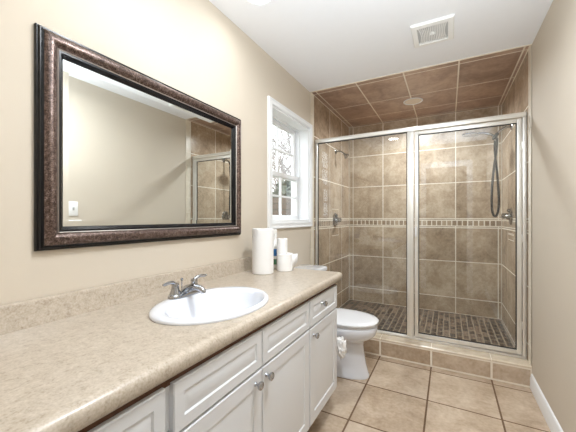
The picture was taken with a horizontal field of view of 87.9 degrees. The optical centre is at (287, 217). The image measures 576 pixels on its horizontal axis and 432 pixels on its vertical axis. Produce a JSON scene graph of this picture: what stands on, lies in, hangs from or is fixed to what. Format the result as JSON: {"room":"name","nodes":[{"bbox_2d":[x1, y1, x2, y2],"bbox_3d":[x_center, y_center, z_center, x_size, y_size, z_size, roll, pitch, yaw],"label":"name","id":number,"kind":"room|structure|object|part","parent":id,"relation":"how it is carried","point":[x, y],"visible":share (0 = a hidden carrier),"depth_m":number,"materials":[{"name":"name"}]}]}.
{"room":"bathroom","nodes":[
{"label":"bathroom","id":0,"kind":"room"},
{"bbox_2d":[0,0,348,307],"bbox_3d":[-0.173,0.038,2.397,0.198,2.540,4.301,0,0,28],"label":"wall","id":1,"kind":"structure","parent":0,"point":[191,47],"depth_m":1.43,"materials":[{"name":"beige paint"}]},
{"bbox_2d":[0,257,251,334],"bbox_3d":[-0.646,0.306,1.290,0.028,0.087,1.657,0,0,28],"label":"backsplash","id":2,"kind":"structure","parent":1,"relation":"attached to","point":[15,316],"depth_m":1.13,"materials":[{"name":"beige laminate"}]},
{"bbox_2d":[34,23,240,250],"bbox_3d":[-0.557,-0.263,1.445,0.039,0.744,1.086,0,0,28],"label":"wall mirror","id":3,"kind":"object","parent":1,"relation":"attached to","point":[123,155],"visible":1,"depth_m":1.22,"materials":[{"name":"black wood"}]},
{"bbox_2d":[63,59,231,225],"bbox_3d":[-0.570,-0.263,1.452,0.006,0.604,0.946,0,0,28],"label":"mirror glass","id":4,"kind":"object","parent":3,"relation":"attached to","point":[135,154],"depth_m":1.29,"materials":[{"name":"mirror"}]},
{"bbox_2d":[267,96,312,228],"bbox_3d":[-0.040,-0.415,2.634,0.209,1.000,0.806,0,0,28],"label":"window","id":5,"kind":"structure","parent":1,"relation":"in","point":[280,116],"depth_m":2.80,"materials":[{"name":"white paint"}]},
{"bbox_3d":[-0.097,-0.608,2.664,0.028,0.497,0.684,0,0,28],"label":"sash","id":6,"kind":"part","parent":5,"relation":"part of","materials":[{"name":"glass"}]},
{"bbox_3d":[-0.069,-0.192,2.649,0.028,0.415,0.684,0,0,28],"label":"sash","id":7,"kind":"part","parent":5,"relation":"part of","materials":[{"name":"white paint"}]},
{"bbox_3d":[-0.006,0.027,2.616,0.106,0.022,0.700,0,0,28],"label":"sill","id":8,"kind":"part","parent":5,"relation":"part of","materials":[{"name":"white paint"}]},
{"bbox_2d":[333,213,341,226],"bbox_3d":[0.603,0.023,3.533,0.097,0.164,0.168,0,0,28],"label":"shower valve","id":9,"kind":"object","parent":1,"relation":"attached to","point":[336,219],"visible":1,"depth_m":3.52,"materials":[{"name":"silver metal"}]},
{"bbox_2d":[335,149,348,158],"bbox_3d":[0.642,-0.760,3.537,0.162,0.123,0.070,0,0,28],"label":"shower","id":10,"kind":"object","parent":1,"relation":"attached to","point":[336,151],"visible":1,"depth_m":3.52,"materials":[{"name":"silver metal"}]},
{"bbox_2d":[310,44,531,92],"bbox_3d":[0.973,-1.230,2.523,1.719,0.007,0.012,0,0,28],"label":"trim","id":11,"kind":"structure","parent":1,"relation":"attached to","point":[528,44],"depth_m":2.42,"materials":[{"name":"beige tile"}]},
{"bbox_2d":[209,0,552,127],"bbox_3d":[0.664,-1.281,1.948,2.099,0.102,4.301,0,0,28],"label":"ceiling","id":12,"kind":"structure","parent":0,"point":[322,44],"depth_m":2.18,"materials":[{"name":"paint"}]},
{"bbox_2d":[246,0,271,5],"bbox_3d":[-0.162,-1.228,1.644,0.172,0.006,0.172,0,0,28],"label":"recessed light","id":13,"kind":"object","parent":12,"relation":"in","point":[254,2],"visible":1,"depth_m":1.70,"materials":[{"name":"white paint"}]},
{"bbox_2d":[403,98,422,104],"bbox_3d":[1.317,-1.226,3.147,0.192,0.006,0.192,0,0,28],"label":"recessed light","id":14,"kind":"object","parent":12,"relation":"in","point":[412,101],"visible":1,"depth_m":3.15,"materials":[{"name":"white paint"}]},
{"bbox_2d":[410,13,454,47],"bbox_3d":[0.956,-1.221,1.974,0.249,0.020,0.267,0,0,28],"label":"ceiling vent","id":15,"kind":"object","parent":12,"relation":"in","point":[441,29],"visible":1,"depth_m":1.95,"materials":[{"name":"white plastic"}]},
{"bbox_2d":[349,106,501,318],"bbox_3d":[1.636,-0.012,3.759,1.719,2.640,0.190,0,0,28],"label":"wall","id":16,"kind":"structure","parent":0,"point":[460,239],"depth_m":3.59,"materials":[{"name":"beige tile"}]},
{"bbox_2d":[340,299,514,347],"bbox_3d":[1.315,1.163,3.160,1.719,0.099,1.186,0,0,28],"label":"floor","id":17,"kind":"structure","parent":0,"point":[493,331],"depth_m":3.15,"materials":[{"name":"brown tile"}]},
{"bbox_2d":[307,353,550,431],"bbox_3d":[0.664,1.258,1.948,2.099,0.100,4.301,0,0,28],"label":"floor","id":18,"kind":"structure","parent":0,"point":[397,395],"depth_m":1.94,"materials":[{"name":"beige tile"}]},
{"bbox_2d":[78,381,165,431],"bbox_3d":[-0.656,0.802,0.644,0.617,0.812,0.507,0,0,28],"label":"base cabinet","id":19,"kind":"object","parent":18,"relation":"on","point":[146,412],"visible":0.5,"depth_m":0.67,"materials":[{"name":"white paint"}]},
{"bbox_2d":[165,300,308,431],"bbox_3d":[-0.336,0.802,1.241,0.617,0.812,0.845,0,0,28],"label":"base cabinet","id":20,"kind":"object","parent":18,"relation":"on","point":[259,381],"visible":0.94,"depth_m":1.05,"materials":[{"name":"white paint"}]},
{"bbox_2d":[0,257,341,431],"bbox_3d":[-0.346,0.330,1.241,0.603,0.133,1.853,0,0,28],"label":"countertop","id":21,"kind":"structure","parent":20,"relation":"on","point":[69,360],"depth_m":0.84,"materials":[{"name":"beige laminate"}]},
{"bbox_2d":[162,274,206,299],"bbox_3d":[-0.434,0.293,1.277,0.167,0.076,0.184,0,0,-14],"label":"faucet","id":22,"kind":"object","parent":21,"relation":"on","point":[193,288],"visible":1,"depth_m":1.24,"materials":[{"name":"silver metal"}]},
{"bbox_3d":[-0.476,0.268,1.205,0.017,0.025,0.074,0,0,18],"label":"lever","id":23,"kind":"part","parent":22,"relation":"part of","materials":[{"name":"silver metal"}]},
{"bbox_3d":[-0.466,0.292,1.235,0.046,0.052,0.046,0,0,28],"label":"handle","id":24,"kind":"part","parent":22,"relation":"part of","materials":[{"name":"silver metal"}]},
{"bbox_3d":[-0.442,0.322,1.281,0.054,0.019,0.164,0,0,28],"label":"plate","id":25,"kind":"part","parent":22,"relation":"part of","materials":[{"name":"silver metal"}]},
{"bbox_3d":[-0.400,0.301,1.258,0.137,0.048,0.036,0,0,28],"label":"spout","id":26,"kind":"part","parent":22,"relation":"part of","materials":[{"name":"silver metal"}]},
{"bbox_3d":[-0.417,0.292,1.327,0.046,0.052,0.046,0,0,28],"label":"handle","id":27,"kind":"part","parent":22,"relation":"part of","materials":[{"name":"silver metal"}]},
{"bbox_3d":[-0.397,0.268,1.352,0.017,0.025,0.074,0,0,38],"label":"lever","id":28,"kind":"part","parent":22,"relation":"part of","materials":[{"name":"silver metal"}]},
{"bbox_2d":[148,287,268,325],"bbox_3d":[-0.296,0.408,1.203,0.402,0.157,0.522,0,0,28],"label":"sink basin","id":29,"kind":"object","parent":21,"relation":"in","point":[219,304],"visible":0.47,"depth_m":1.28,"materials":[{"name":"white ceramic"}]},
{"bbox_2d":[252,228,273,274],"bbox_3d":[-0.158,0.206,1.877,0.134,0.278,0.134,0,0,28],"label":"paper towel roll","id":30,"kind":"object","parent":21,"relation":"on","point":[262,238],"visible":1,"depth_m":1.82,"materials":[{"name":"white paper"}]},
{"bbox_2d":[274,229,276,268],"bbox_3d":[-0.091,0.212,2.052,0.067,0.268,0.068,0,0,28],"label":"bottle","id":31,"kind":"object","parent":21,"relation":"on","point":[275,230],"visible":0.39,"depth_m":2.02,"materials":[{"name":"white plastic"}]},
{"bbox_2d":[277,253,297,271],"bbox_3d":[-0.015,0.289,1.964,0.119,0.112,0.109,0,0,28],"label":"toilet paper roll","id":32,"kind":"object","parent":21,"relation":"on","point":[285,262],"visible":0.85,"depth_m":1.92,"materials":[{"name":"white paper"}]},
{"bbox_2d":[277,238,286,253],"bbox_3d":[-0.039,0.184,1.966,0.070,0.098,0.070,0,0,28],"label":"toilet paper roll","id":33,"kind":"object","parent":32,"relation":"on","point":[281,242],"visible":1,"depth_m":1.94,"materials":[{"name":"white paper"}]},
{"bbox_3d":[-0.198,0.800,0.929,0.017,0.488,0.402,0,0,28],"label":"door","id":34,"kind":"part","parent":20,"relation":"part of","materials":[{"name":"white paint"}]},
{"bbox_3d":[-0.105,0.409,1.117,0.003,0.025,0.845,0,0,28],"label":"rail","id":35,"kind":"part","parent":20,"relation":"part of","materials":[{"name":"white wood"}]},
{"bbox_3d":[-0.102,0.593,1.057,0.032,0.030,0.030,0,0,28],"label":"knob","id":36,"kind":"part","parent":20,"relation":"part of","materials":[{"name":"silver metal"}]},
{"bbox_3d":[-0.068,0.593,1.121,0.032,0.030,0.030,0,0,28],"label":"knob","id":37,"kind":"part","parent":20,"relation":"part of","materials":[{"name":"silver metal"}]},
{"bbox_3d":[-0.001,0.800,1.296,0.017,0.488,0.422,0,0,28],"label":"door","id":38,"kind":"part","parent":20,"relation":"part of","materials":[{"name":"white paint"}]},
{"bbox_2d":[307,284,336,426],"bbox_3d":[-0.037,0.802,1.798,0.617,0.812,0.418,0,0,28],"label":"base cabinet","id":39,"kind":"object","parent":18,"relation":"on","point":[322,329],"visible":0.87,"depth_m":1.63,"materials":[{"name":"white paint"}]},
{"bbox_3d":[0.194,0.409,1.674,0.003,0.025,0.418,0,0,28],"label":"rail","id":40,"kind":"part","parent":39,"relation":"part of","materials":[{"name":"white wood"}]},
{"bbox_3d":[0.200,0.482,1.670,0.017,0.132,0.406,0,0,28],"label":"drawer","id":41,"kind":"part","parent":39,"relation":"part of","materials":[{"name":"white paint"}]},
{"bbox_2d":[337,336,346,358],"bbox_3d":[0.376,0.917,2.113,0.076,0.162,0.088,0,0,28],"label":"plastic bag","id":42,"kind":"object","parent":39,"relation":"attached to","point":[341,344],"visible":0.98,"depth_m":2.08,"materials":[{"name":"white plastic"}]},
{"bbox_2d":[294,264,378,379],"bbox_3d":[0.353,0.816,2.404,0.728,0.783,0.458,0,0,28],"label":"toilet","id":43,"kind":"object","parent":18,"relation":"on","point":[356,327],"visible":0.41,"depth_m":2.25,"materials":[{"name":"white ceramic"}]},
{"bbox_3d":[0.144,0.443,2.516,0.253,0.038,0.458,0,0,28],"label":"tank lid","id":44,"kind":"part","parent":43,"relation":"part of","materials":[{"name":"white ceramic"}]},
{"bbox_3d":[0.447,0.802,2.353,0.485,0.014,0.358,0,0,28],"label":"seat","id":45,"kind":"part","parent":43,"relation":"part of","materials":[{"name":"white plastic"}]},
{"bbox_3d":[0.418,1.008,2.369,0.568,0.397,0.370,0,0,28],"label":"bowl","id":46,"kind":"part","parent":43,"relation":"part of","materials":[{"name":"white ceramic"}]},
{"bbox_3d":[0.452,0.779,2.351,0.505,0.026,0.382,0,0,28],"label":"lid","id":47,"kind":"part","parent":43,"relation":"part of","materials":[{"name":"white plastic"}]},
{"bbox_2d":[364,333,531,387],"bbox_3d":[1.019,1.129,2.609,1.717,0.158,0.202,0,0,28],"label":"shower curb","id":48,"kind":"object","parent":18,"relation":"on","point":[502,368],"depth_m":2.36,"materials":[{"name":"beige tile"}]},
{"bbox_2d":[315,112,526,358],"bbox_3d":[1.028,0.131,2.626,1.701,1.841,0.060,0,0,28],"label":"shower door frame","id":49,"kind":"structure","parent":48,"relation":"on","point":[519,119],"depth_m":2.46,"materials":[{"name":"metal"}]},
{"bbox_3d":[1.071,0.140,2.612,0.054,1.788,0.035,0,0,28],"label":"post","id":50,"kind":"part","parent":49,"relation":"part of","materials":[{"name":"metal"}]},
{"bbox_3d":[1.033,-0.772,2.635,1.699,0.036,0.040,0,0,28],"label":"header rail","id":51,"kind":"part","parent":49,"relation":"part of","materials":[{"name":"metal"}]},
{"bbox_3d":[1.429,0.140,2.422,0.743,1.773,0.024,0,0,28],"label":"door","id":52,"kind":"part","parent":49,"relation":"part of","materials":[{"name":"glass"}]},
{"bbox_2d":[502,0,575,431],"bbox_3d":[1.502,0.038,1.498,0.198,2.540,4.301,0,0,28],"label":"wall","id":53,"kind":"structure","parent":0,"point":[553,48],"depth_m":1.75,"materials":[{"name":"beige paint"}]},
{"bbox_2d":[462,125,511,216],"bbox_3d":[1.887,-0.440,2.846,0.400,0.868,0.150,0,0,28],"label":"shower","id":54,"kind":"object","parent":53,"relation":"attached to","point":[470,134],"visible":0.98,"depth_m":2.81,"materials":[{"name":"silver metal"}]},
{"bbox_3d":[1.896,-0.777,2.841,0.144,0.101,0.026,0,0,28],"label":"handle","id":55,"kind":"part","parent":54,"relation":"part of","materials":[{"name":"silver metal"}]},
{"bbox_3d":[2.006,-0.814,2.782,0.119,0.079,0.023,0,0,28],"label":"arm","id":56,"kind":"part","parent":54,"relation":"part of","materials":[{"name":"silver metal"}]},
{"bbox_2d":[500,207,512,224],"bbox_3d":[2.038,-0.017,2.808,0.097,0.164,0.168,0,0,28],"label":"shower valve","id":57,"kind":"object","parent":53,"relation":"attached to","point":[509,215],"visible":1,"depth_m":2.78,"materials":[{"name":"silver metal"}]},
{"bbox_2d":[530,374,562,431],"bbox_3d":[1.094,1.155,0.944,0.013,0.106,2.663,0,0,28],"label":"baseboard","id":58,"kind":"structure","parent":53,"relation":"attached to","point":[552,422],"depth_m":1.80,"materials":[{"name":"white paint"}]},
{"label":"outside","id":59,"kind":"structure","parent":0,"visible":0},
{"bbox_3d":[-11.273,2.308,23.072,38.315,0.200,50.000,0,0,28],"label":"ground","id":60,"kind":"structure","parent":59,"visible":0},
{"bbox_2d":[272,129,290,190],"bbox_3d":[0.048,-1.520,11.121,4.581,7.465,4.726,0,0,-25],"label":"bare tree","id":61,"kind":"object","parent":60,"relation":"on","point":[289,135],"visible":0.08,"depth_m":10.68,"materials":[{"name":"grey plant"}]},
{"bbox_2d":[272,198,290,214],"bbox_3d":[-0.584,0.833,7.495,5.200,2.750,0.143,0,0,-1],"label":"fence","id":62,"kind":"object","parent":60,"relation":"on","point":[286,208],"visible":0.02,"depth_m":7.55,"materials":[{"name":"beige wood"}]},
{"bbox_2d":[272,180,290,203],"bbox_3d":[-0.010,0.513,8.555,1.382,3.391,1.331,0,0,28],"label":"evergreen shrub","id":63,"kind":"object","parent":60,"relation":"on","point":[286,185],"visible":0.08,"depth_m":8.28,"materials":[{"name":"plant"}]},
{"bbox_2d":[272,131,290,192],"bbox_3d":[-0.762,-2.385,18.755,6.728,9.199,7.916,0,0,28],"label":"bare tree","id":64,"kind":"object","parent":60,"relation":"on","point":[284,143],"visible":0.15,"depth_m":18.88,"materials":[{"name":"grey plant"}]},
{"bbox_2d":[272,128,290,190],"bbox_3d":[-0.846,-4.160,29.180,8.669,12.753,9.866,0,0,-34],"label":"bare tree","id":65,"kind":"object","parent":60,"relation":"on","point":[272,128],"visible":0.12,"depth_m":27.87,"materials":[{"name":"grey plant"}]}
]}

